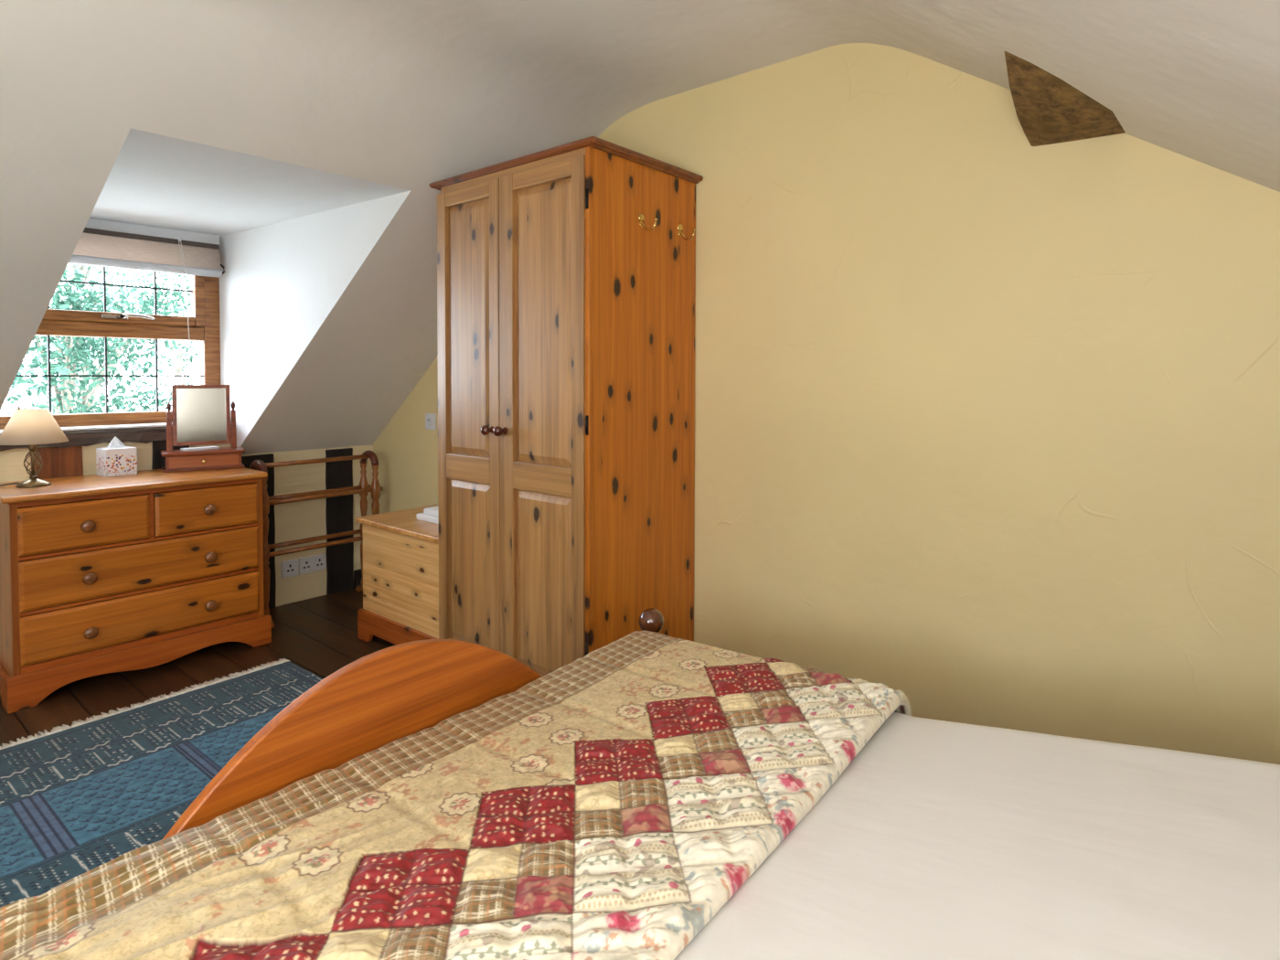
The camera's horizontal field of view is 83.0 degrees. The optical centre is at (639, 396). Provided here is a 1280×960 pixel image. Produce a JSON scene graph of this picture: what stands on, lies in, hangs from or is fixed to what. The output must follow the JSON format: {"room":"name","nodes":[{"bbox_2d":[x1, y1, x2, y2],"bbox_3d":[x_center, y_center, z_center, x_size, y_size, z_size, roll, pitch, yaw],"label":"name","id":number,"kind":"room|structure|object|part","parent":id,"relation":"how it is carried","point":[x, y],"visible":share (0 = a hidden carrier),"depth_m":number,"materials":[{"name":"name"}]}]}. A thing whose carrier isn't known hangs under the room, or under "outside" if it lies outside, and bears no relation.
{"room":"bedroom","nodes":[
{"label":"bedroom","id":0,"kind":"room"},
{"bbox_2d":[0,439,373,607],"bbox_3d":[-2.997,0.681,2.457,0.080,0.920,4.570,2,2,40],"label":"wall","id":1,"kind":"structure","parent":0,"point":[301,519],"depth_m":3.80,"materials":[{"name":"beige paint"}]},
{"bbox_2d":[30,446,83,479],"bbox_3d":[-2.453,0.658,3.051,0.046,0.893,0.173,2,2,40],"label":"trim","id":2,"kind":"structure","parent":1,"relation":"attached to","point":[58,462],"depth_m":3.03,"materials":[{"name":"brown wood"}]},
{"bbox_2d":[151,440,189,469],"bbox_3d":[-2.184,0.650,3.370,0.046,0.893,0.148,2,2,40],"label":"trim","id":3,"kind":"structure","parent":1,"relation":"attached to","point":[158,461],"depth_m":3.31,"materials":[{"name":"brown wood"}]},
{"bbox_2d":[241,453,276,608],"bbox_3d":[-1.941,0.692,3.661,0.046,0.793,0.165,2,2,40],"label":"trim","id":4,"kind":"structure","parent":1,"relation":"attached to","point":[247,460],"depth_m":3.69,"materials":[{"name":"brown wood"}]},
{"bbox_2d":[281,558,298,577],"bbox_3d":[-1.830,0.900,3.782,0.012,0.086,0.086,2,2,40],"label":"wall socket","id":5,"kind":"object","parent":1,"relation":"attached to","point":[289,568],"visible":1,"depth_m":3.78,"materials":[{"name":"white plastic"}]},
{"bbox_2d":[298,553,326,574],"bbox_3d":[-1.752,0.898,3.873,0.016,0.086,0.142,2,2,40],"label":"wall socket","id":6,"kind":"object","parent":1,"relation":"attached to","point":[316,562],"visible":1,"depth_m":3.87,"materials":[{"name":"white plastic"}]},
{"bbox_2d":[325,448,353,595],"bbox_3d":[-1.663,0.685,3.991,0.046,0.790,0.152,2,2,40],"label":"trim","id":7,"kind":"structure","parent":1,"relation":"attached to","point":[338,474],"depth_m":3.97,"materials":[{"name":"brown wood"}]},
{"bbox_2d":[353,568,362,588],"bbox_3d":[-1.563,1.027,4.103,0.050,0.100,0.120,2,2,40],"label":"trim","id":8,"kind":"structure","parent":1,"relation":"attached to","point":[357,576],"depth_m":4.05,"materials":[{"name":"brown wood"}]},
{"bbox_2d":[0,587,395,746],"bbox_3d":[-0.952,1.201,0.749,5.310,0.050,4.510,2,2,40],"label":"floor","id":9,"kind":"structure","parent":0,"point":[319,635],"depth_m":3.01,"materials":[{"name":"brown wood"}]},
{"bbox_2d":[0,467,271,714],"bbox_3d":[-2.108,0.724,3.023,0.509,0.766,0.904,2,2,40],"label":"dresser","id":10,"kind":"object","parent":9,"relation":"on","point":[100,574],"visible":0.98,"depth_m":2.82,"materials":[{"name":"brown wood"}]},
{"bbox_3d":[-2.406,0.714,2.727,0.434,0.682,0.018,2,2,40],"label":"panel","id":11,"kind":"part","parent":10,"relation":"part of","materials":[{"name":"brown wood"}]},
{"bbox_2d":[0,406,68,488],"bbox_3d":[-2.366,0.193,2.803,0.270,0.306,0.233,2,2,40],"label":"table lamp","id":12,"kind":"object","parent":10,"relation":"on","point":[33,427],"visible":1,"depth_m":2.75,"materials":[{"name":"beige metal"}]},
{"bbox_3d":[-2.462,0.341,2.787,0.152,0.010,0.065,0,2,-3],"label":"power cord","id":13,"kind":"part","parent":12,"relation":"part of","materials":[{"name":"brown plastic"}]},
{"bbox_3d":[-2.343,0.241,2.793,0.026,0.159,0.026,2,2,40],"label":"stem","id":14,"kind":"part","parent":12,"relation":"part of","materials":[{"name":"gold metal"}]},
{"bbox_3d":[-2.342,0.115,2.789,0.220,0.128,0.220,2,2,40],"label":"lamp shade","id":15,"kind":"part","parent":12,"relation":"part of","materials":[{"name":"beige fabric"}]},
{"bbox_3d":[-2.088,0.482,2.732,0.032,0.172,0.402,2,2,40],"label":"drawer","id":16,"kind":"part","parent":10,"relation":"part of","materials":[{"name":"brown wood"}]},
{"bbox_3d":[-2.064,0.485,2.704,0.041,0.047,0.047,2,2,40],"label":"knob","id":17,"kind":"part","parent":10,"relation":"part of","materials":[{"name":"brown wood"}]},
{"bbox_3d":[-2.063,0.682,2.712,0.041,0.047,0.047,2,2,40],"label":"knob","id":18,"kind":"part","parent":10,"relation":"part of","materials":[{"name":"brown wood"}]},
{"bbox_3d":[-2.064,0.888,2.717,0.041,0.047,0.047,2,2,40],"label":"knob","id":19,"kind":"part","parent":10,"relation":"part of","materials":[{"name":"brown wood"}]},
{"bbox_2d":[96,436,137,477],"bbox_3d":[-2.253,0.256,3.113,0.112,0.164,0.112,1,2,35],"label":"tissue box","id":20,"kind":"object","parent":10,"relation":"on","point":[117,459],"visible":1,"depth_m":3.08,"materials":[{"name":"white cardboard"}]},
{"bbox_3d":[-2.299,0.701,3.185,0.008,0.682,0.822,2,2,40],"label":"panel","id":21,"kind":"part","parent":10,"relation":"part of","materials":[{"name":"brown wood"}]},
{"bbox_3d":[-2.122,0.366,3.027,0.457,0.008,0.870,2,2,40],"label":"moulding","id":22,"kind":"part","parent":10,"relation":"part of","materials":[{"name":"brown wood"}]},
{"bbox_3d":[-1.962,0.379,2.893,0.018,0.020,0.814,2,2,40],"label":"drawer rail","id":23,"kind":"part","parent":10,"relation":"part of","materials":[{"name":"brown wood"}]},
{"bbox_3d":[-1.962,0.575,2.898,0.018,0.012,0.814,2,2,40],"label":"drawer rail","id":24,"kind":"part","parent":10,"relation":"part of","materials":[{"name":"brown wood"}]},
{"bbox_3d":[-1.963,0.775,2.904,0.018,0.012,0.814,2,2,40],"label":"drawer rail","id":25,"kind":"part","parent":10,"relation":"part of","materials":[{"name":"brown wood"}]},
{"bbox_3d":[-1.956,0.674,2.896,0.032,0.180,0.816,2,2,40],"label":"drawer","id":26,"kind":"part","parent":10,"relation":"part of","materials":[{"name":"brown wood"}]},
{"bbox_3d":[-1.956,0.872,2.901,0.032,0.176,0.816,2,2,40],"label":"drawer","id":27,"kind":"part","parent":10,"relation":"part of","materials":[{"name":"brown wood"}]},
{"bbox_3d":[-1.964,0.988,2.910,0.018,0.046,0.814,2,2,40],"label":"drawer rail","id":28,"kind":"part","parent":10,"relation":"part of","materials":[{"name":"brown wood"}]},
{"bbox_3d":[-1.960,0.479,2.899,0.018,0.180,0.016,2,2,40],"label":"drawer rail","id":29,"kind":"part","parent":10,"relation":"part of","materials":[{"name":"brown wood"}]},
{"bbox_2d":[160,384,245,472],"bbox_3d":[-2.001,0.140,3.312,0.322,0.384,0.175,-1,2,-35],"label":"mirror","id":30,"kind":"object","parent":10,"relation":"on","point":[200,414],"visible":1,"depth_m":3.30,"materials":[{"name":"brown wood"}]},
{"bbox_3d":[-2.110,0.159,3.243,0.025,0.178,0.025,-1,2,-35],"label":"post","id":31,"kind":"part","parent":30,"relation":"part of","materials":[{"name":"wood"}]},
{"bbox_2d":[180,446,219,450],"bbox_3d":[-2.037,0.241,3.347,0.055,0.008,0.145,2,2,40],"label":"leaflet","id":32,"kind":"object","parent":30,"relation":"on","point":[204,447],"visible":1,"depth_m":3.34,"materials":[{"name":"white paper"}]},
{"bbox_3d":[-2.007,0.085,3.312,0.227,0.274,0.031,-1,2,-35],"label":"mirror frame","id":33,"kind":"part","parent":30,"relation":"part of","materials":[{"name":"brown wood"}]},
{"bbox_2d":[176,387,226,442],"bbox_3d":[-2.008,0.085,3.314,0.196,0.244,0.018,-1,2,-35],"label":"mirror glass","id":34,"kind":"object","parent":30,"relation":"attached to","point":[201,412],"depth_m":3.31,"materials":[{"name":"grey"}]},
{"bbox_3d":[-1.966,0.292,3.266,0.272,0.048,0.007,-1,2,-35],"label":"drawer","id":35,"kind":"part","parent":30,"relation":"part of","materials":[{"name":"wood"}]},
{"bbox_3d":[-1.904,0.155,3.386,0.025,0.178,0.025,-1,2,-35],"label":"post","id":36,"kind":"part","parent":30,"relation":"part of","materials":[{"name":"wood"}]},
{"bbox_3d":[-1.819,0.474,3.051,0.032,0.172,0.394,2,2,40],"label":"drawer","id":37,"kind":"part","parent":10,"relation":"part of","materials":[{"name":"brown wood"}]},
{"bbox_3d":[-1.798,0.472,3.020,0.041,0.047,0.047,2,2,40],"label":"knob","id":38,"kind":"part","parent":10,"relation":"part of","materials":[{"name":"brown wood"}]},
{"bbox_3d":[-1.798,0.672,3.027,0.041,0.047,0.047,2,2,40],"label":"knob","id":39,"kind":"part","parent":10,"relation":"part of","materials":[{"name":"brown wood"}]},
{"bbox_3d":[-1.800,0.877,3.031,0.041,0.047,0.047,2,2,40],"label":"knob","id":40,"kind":"part","parent":10,"relation":"part of","materials":[{"name":"brown wood"}]},
{"bbox_2d":[0,658,323,906],"bbox_3d":[-1.372,1.136,1.865,1.728,0.012,1.753,2,2,40],"label":"rug","id":41,"kind":"object","parent":9,"relation":"on","point":[80,797],"visible":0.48,"depth_m":2.16,"materials":[{"name":"blue fabric"}]},
{"bbox_2d":[249,450,382,628],"bbox_3d":[-1.649,0.694,3.715,0.261,0.788,0.632,2,2,40],"label":"towel rail","id":42,"kind":"object","parent":9,"relation":"on","point":[363,489],"visible":0.53,"depth_m":3.69,"materials":[{"name":"brown wood"}]},
{"bbox_3d":[-1.654,0.331,3.699,0.023,0.022,0.579,2,2,40],"label":"rail","id":43,"kind":"part","parent":42,"relation":"part of","materials":[{"name":"brown wood"}]},
{"bbox_3d":[-1.698,0.744,3.754,0.023,0.022,0.591,2,2,40],"label":"rail","id":44,"kind":"part","parent":42,"relation":"part of","materials":[{"name":"brown wood"}]},
{"bbox_3d":[-1.605,0.756,3.676,0.023,0.022,0.591,2,2,40],"label":"rail","id":45,"kind":"part","parent":42,"relation":"part of","materials":[{"name":"brown wood"}]},
{"bbox_3d":[-1.690,0.503,3.756,0.023,0.022,0.614,2,2,40],"label":"rail","id":46,"kind":"part","parent":42,"relation":"part of","materials":[{"name":"brown wood"}]},
{"bbox_3d":[-1.596,0.506,3.678,0.023,0.022,0.614,2,2,40],"label":"rail","id":47,"kind":"part","parent":42,"relation":"part of","materials":[{"name":"brown wood"}]},
{"bbox_2d":[355,504,438,644],"bbox_3d":[-0.866,0.828,3.231,0.718,0.553,0.469,2,2,40],"label":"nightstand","id":48,"kind":"object","parent":9,"relation":"on","point":[400,550],"visible":0.45,"depth_m":3.10,"materials":[{"name":"brown wood"}]},
{"bbox_3d":[-0.866,0.563,3.223,0.718,0.023,0.469,2,2,40],"label":"lid","id":49,"kind":"part","parent":48,"relation":"part of","materials":[{"name":"brown wood"}]},
{"bbox_2d":[416,512,438,523],"bbox_3d":[-0.775,0.538,3.201,0.385,0.028,0.245,2,2,40],"label":"folded towel","id":50,"kind":"object","parent":48,"relation":"on","point":[422,517],"visible":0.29,"depth_m":3.17,"materials":[{"name":"white fabric"}]},
{"bbox_2d":[423,506,438,516],"bbox_3d":[-0.760,0.511,3.191,0.350,0.026,0.220,2,2,40],"label":"folded towel","id":51,"kind":"object","parent":50,"relation":"on","point":[433,511],"visible":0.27,"depth_m":3.19,"materials":[{"name":"white fabric"}]},
{"bbox_2d":[162,608,663,839],"bbox_3d":[0.332,0.709,0.753,2.165,0.940,1.626,2,2,40],"label":"bed","id":52,"kind":"object","parent":9,"relation":"on","point":[383,697],"visible":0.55,"depth_m":1.35,"materials":[{"name":"brown wood"}]},
{"bbox_3d":[-0.469,0.733,1.428,0.026,0.489,1.530,2,2,40],"label":"footboard","id":53,"kind":"part","parent":52,"relation":"part of","materials":[{"name":"brown wood"}]},
{"bbox_2d":[429,136,703,676],"bbox_3d":[-0.283,0.160,2.673,0.896,1.924,0.613,2,2,40],"label":"wardrobe","id":54,"kind":"object","parent":9,"relation":"on","point":[566,273],"visible":0.75,"depth_m":2.44,"materials":[{"name":"brown wood"}]},
{"bbox_3d":[-0.740,0.138,2.732,0.052,1.791,0.020,2,2,40],"label":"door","id":55,"kind":"part","parent":54,"relation":"part of","materials":[{"name":"brown wood"}]},
{"bbox_3d":[-0.619,-0.727,2.607,0.258,0.054,0.020,2,2,40],"label":"rail","id":56,"kind":"part","parent":54,"relation":"part of","materials":[{"name":"brown wood"}]},
{"bbox_3d":[-0.622,0.263,2.636,0.258,0.093,0.020,2,2,40],"label":"rail","id":57,"kind":"part","parent":54,"relation":"part of","materials":[{"name":"brown wood"}]},
{"bbox_3d":[-0.619,-0.242,2.623,0.258,0.917,0.012,2,2,40],"label":"panel","id":58,"kind":"part","parent":54,"relation":"part of","materials":[{"name":"brown wood"}]},
{"bbox_3d":[-0.622,0.613,2.648,0.258,0.607,0.012,2,2,40],"label":"panel","id":59,"kind":"part","parent":54,"relation":"part of","materials":[{"name":"brown wood"}]},
{"bbox_3d":[-0.529,0.118,2.510,0.035,0.035,0.048,2,2,40],"label":"knob","id":60,"kind":"part","parent":54,"relation":"part of","materials":[{"name":"brown wood"}]},
{"bbox_3d":[-0.477,0.119,2.466,0.035,0.035,0.048,2,2,40],"label":"knob","id":61,"kind":"part","parent":54,"relation":"part of","materials":[{"name":"brown wood"}]},
{"bbox_3d":[-0.453,0.146,2.491,0.070,1.791,0.020,2,2,40],"label":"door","id":62,"kind":"part","parent":54,"relation":"part of","materials":[{"name":"brown wood"}]},
{"bbox_3d":[-0.446,-0.764,2.481,0.755,0.023,0.032,2,2,40],"label":"rail","id":63,"kind":"part","parent":54,"relation":"part of","materials":[{"name":"brown wood"}]},
{"bbox_3d":[-0.321,0.985,2.402,0.282,0.120,0.020,2,2,40],"label":"rail","id":64,"kind":"part","parent":54,"relation":"part of","materials":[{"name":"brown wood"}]},
{"bbox_3d":[-0.316,-0.719,2.353,0.282,0.054,0.020,2,2,40],"label":"rail","id":65,"kind":"part","parent":54,"relation":"part of","materials":[{"name":"brown wood"}]},
{"bbox_3d":[-0.319,0.272,2.381,0.282,0.093,0.020,2,2,40],"label":"rail","id":66,"kind":"part","parent":54,"relation":"part of","materials":[{"name":"brown wood"}]},
{"bbox_3d":[-0.316,-0.233,2.368,0.282,0.917,0.012,2,2,40],"label":"panel","id":67,"kind":"part","parent":54,"relation":"part of","materials":[{"name":"brown wood"}]},
{"bbox_3d":[-0.319,0.621,2.393,0.282,0.607,0.012,2,2,40],"label":"panel","id":68,"kind":"part","parent":54,"relation":"part of","materials":[{"name":"brown wood"}]},
{"bbox_3d":[-0.284,-0.789,2.674,0.855,0.027,0.573,2,2,40],"label":"cornice","id":69,"kind":"part","parent":54,"relation":"part of","materials":[{"name":"brown wood"}]},
{"bbox_3d":[-0.160,0.185,2.250,0.019,1.899,0.016,2,2,40],"label":"hinge post","id":70,"kind":"part","parent":54,"relation":"part of","materials":[{"name":"brown wood"}]},
{"bbox_3d":[0.020,0.177,2.464,0.020,1.902,0.543,2,2,40],"label":"panel","id":71,"kind":"part","parent":54,"relation":"part of","materials":[{"name":"brown wood"}]},
{"bbox_3d":[0.030,-0.563,2.382,0.071,0.041,0.012,2,2,40],"label":"hook arm","id":72,"kind":"part","parent":54,"relation":"part of","materials":[{"name":"gold metal"}]},
{"bbox_3d":[0.167,-0.568,2.545,0.071,0.041,0.012,2,2,40],"label":"hook arm","id":73,"kind":"part","parent":54,"relation":"part of","materials":[{"name":"gold metal"}]},
{"bbox_2d":[89,128,411,447],"bbox_3d":[-1.866,-0.242,2.855,1.700,1.173,1.205,2,2,40],"label":"dormer recess","id":74,"kind":"structure","parent":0,"point":[293,238],"depth_m":3.08,"materials":[{"name":"white paint"}]},
{"bbox_2d":[0,426,172,451],"bbox_3d":[-2.344,0.183,3.217,0.140,0.079,0.955,2,2,40],"label":"trim","id":75,"kind":"structure","parent":74,"relation":"attached to","point":[145,434],"depth_m":3.15,"materials":[{"name":"brown wood"}]},
{"bbox_2d":[0,422,172,434],"bbox_3d":[-2.357,0.137,3.229,0.142,0.010,0.958,2,2,40],"label":"trim","id":76,"kind":"structure","parent":74,"relation":"attached to","point":[158,424],"depth_m":3.19,"materials":[{"name":"white paint"}]},
{"bbox_2d":[0,266,220,429],"bbox_3d":[-2.431,-0.316,3.249,0.125,0.920,0.999,2,2,40],"label":"window","id":77,"kind":"structure","parent":74,"relation":"in","point":[204,318],"depth_m":3.37,"materials":[{"name":"brown wood"}]},
{"bbox_3d":[-2.375,-0.358,3.270,0.006,0.019,0.102,2,2,40],"label":"handle plate","id":78,"kind":"part","parent":77,"relation":"part of","materials":[{"name":"silver metal"}]},
{"bbox_3d":[-2.439,-0.516,3.250,0.073,0.366,0.853,2,2,40],"label":"opening sash","id":79,"kind":"part","parent":77,"relation":"part of","materials":[{"name":"brown wood"}]},
{"bbox_3d":[-2.307,-0.363,3.317,0.142,0.028,0.032,-1,2,-40],"label":"handle","id":80,"kind":"part","parent":77,"relation":"part of","materials":[{"name":"silver metal"}]},
{"bbox_2d":[68,227,224,374],"bbox_3d":[-2.367,-0.383,3.209,0.082,0.726,0.951,2,2,40],"label":"blind","id":81,"kind":"object","parent":77,"relation":"attached to","point":[95,247],"visible":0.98,"depth_m":3.31,"materials":[{"name":"white fabric"}]},
{"bbox_3d":[-2.151,-0.381,3.428,0.033,0.710,0.046,2,2,40],"label":"pull cord","id":82,"kind":"part","parent":81,"relation":"part of","materials":[{"name":"white fabric"}]},
{"bbox_2d":[85,217,219,245],"bbox_3d":[-2.403,-0.760,3.217,0.040,0.048,0.968,2,2,40],"label":"trim","id":83,"kind":"structure","parent":74,"relation":"attached to","point":[92,223],"depth_m":3.35,"materials":[{"name":"white paint"}]},
{"bbox_2d":[0,0,1279,455],"bbox_3d":[-0.956,-0.300,0.712,5.365,1.596,4.510,2,2,40],"label":"ceiling","id":84,"kind":"structure","parent":0,"point":[412,95],"depth_m":2.10,"materials":[{"name":"paint"}]},
{"bbox_2d":[373,42,1279,764],"bbox_3d":[0.519,-0.003,2.466,5.380,2.305,0.100,2,2,40],"label":"wall","id":85,"kind":"structure","parent":0,"point":[986,419],"depth_m":2.04,"materials":[{"name":"beige paint"}]},
{"bbox_2d":[425,413,436,429],"bbox_3d":[-1.087,0.131,3.745,0.086,0.086,0.018,2,2,40],"label":"wall plate","id":86,"kind":"object","parent":85,"relation":"attached to","point":[430,418],"visible":1,"depth_m":3.73,"materials":[{"name":"white plastic"}]},
{"bbox_2d":[1004,51,1125,146],"bbox_3d":[1.032,-0.774,1.733,0.243,0.245,0.486,2,2,40],"label":"beam","id":87,"kind":"structure","parent":85,"relation":"attached to","point":[1049,110],"depth_m":1.72,"materials":[{"name":"brown wood"}]},
{"label":"outside","id":88,"kind":"structure","parent":0,"visible":0},
{"bbox_3d":[-7.661,3.891,6.556,100.000,0.200,100.000,2,2,40],"label":"ground","id":89,"kind":"structure","parent":88,"visible":0},
{"bbox_2d":[0,263,200,415],"bbox_3d":[-12.470,-1.332,15.988,5.891,9.677,5.406,2,2,40],"label":"tree","id":90,"kind":"object","parent":89,"relation":"on","point":[76,268],"visible":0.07,"depth_m":16.04,"materials":[{"name":"green plant"}]},
{"bbox_2d":[6,266,194,414],"bbox_3d":[-6.463,1.088,8.345,3.214,5.325,3.323,2,2,40],"label":"tree","id":91,"kind":"object","parent":89,"relation":"on","point":[69,350],"visible":0.34,"depth_m":8.22,"materials":[{"name":"green plant"}]},
{"bbox_2d":[45,270,200,412],"bbox_3d":[-8.095,0.415,12.213,3.214,6.433,3.556,2,2,40],"label":"tree","id":92,"kind":"object","parent":89,"relation":"on","point":[176,362],"visible":0.1,"depth_m":12.50,"materials":[{"name":"green plant"}]},
{"bbox_3d":[0.338,0.790,0.737,2.000,0.170,1.420,2,2,40],"label":"mattress","id":93,"kind":"object","parent":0,"visible":0},
{"bbox_2d":[673,711,1279,959],"bbox_3d":[0.331,0.783,0.741,2.023,0.500,1.464,2,2,40],"label":"sheet","id":94,"kind":"object","parent":93,"relation":"on","point":[938,839],"visible":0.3,"depth_m":0.94,"materials":[{"name":"white fabric"}]},
{"bbox_2d":[0,630,911,959],"bbox_3d":[-0.146,0.784,1.163,0.760,0.377,1.458,2,2,40],"label":"patchwork quilt","id":95,"kind":"object","parent":94,"relation":"on","point":[609,805],"visible":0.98,"depth_m":1.04,"materials":[{"name":"fabric"}]}
]}

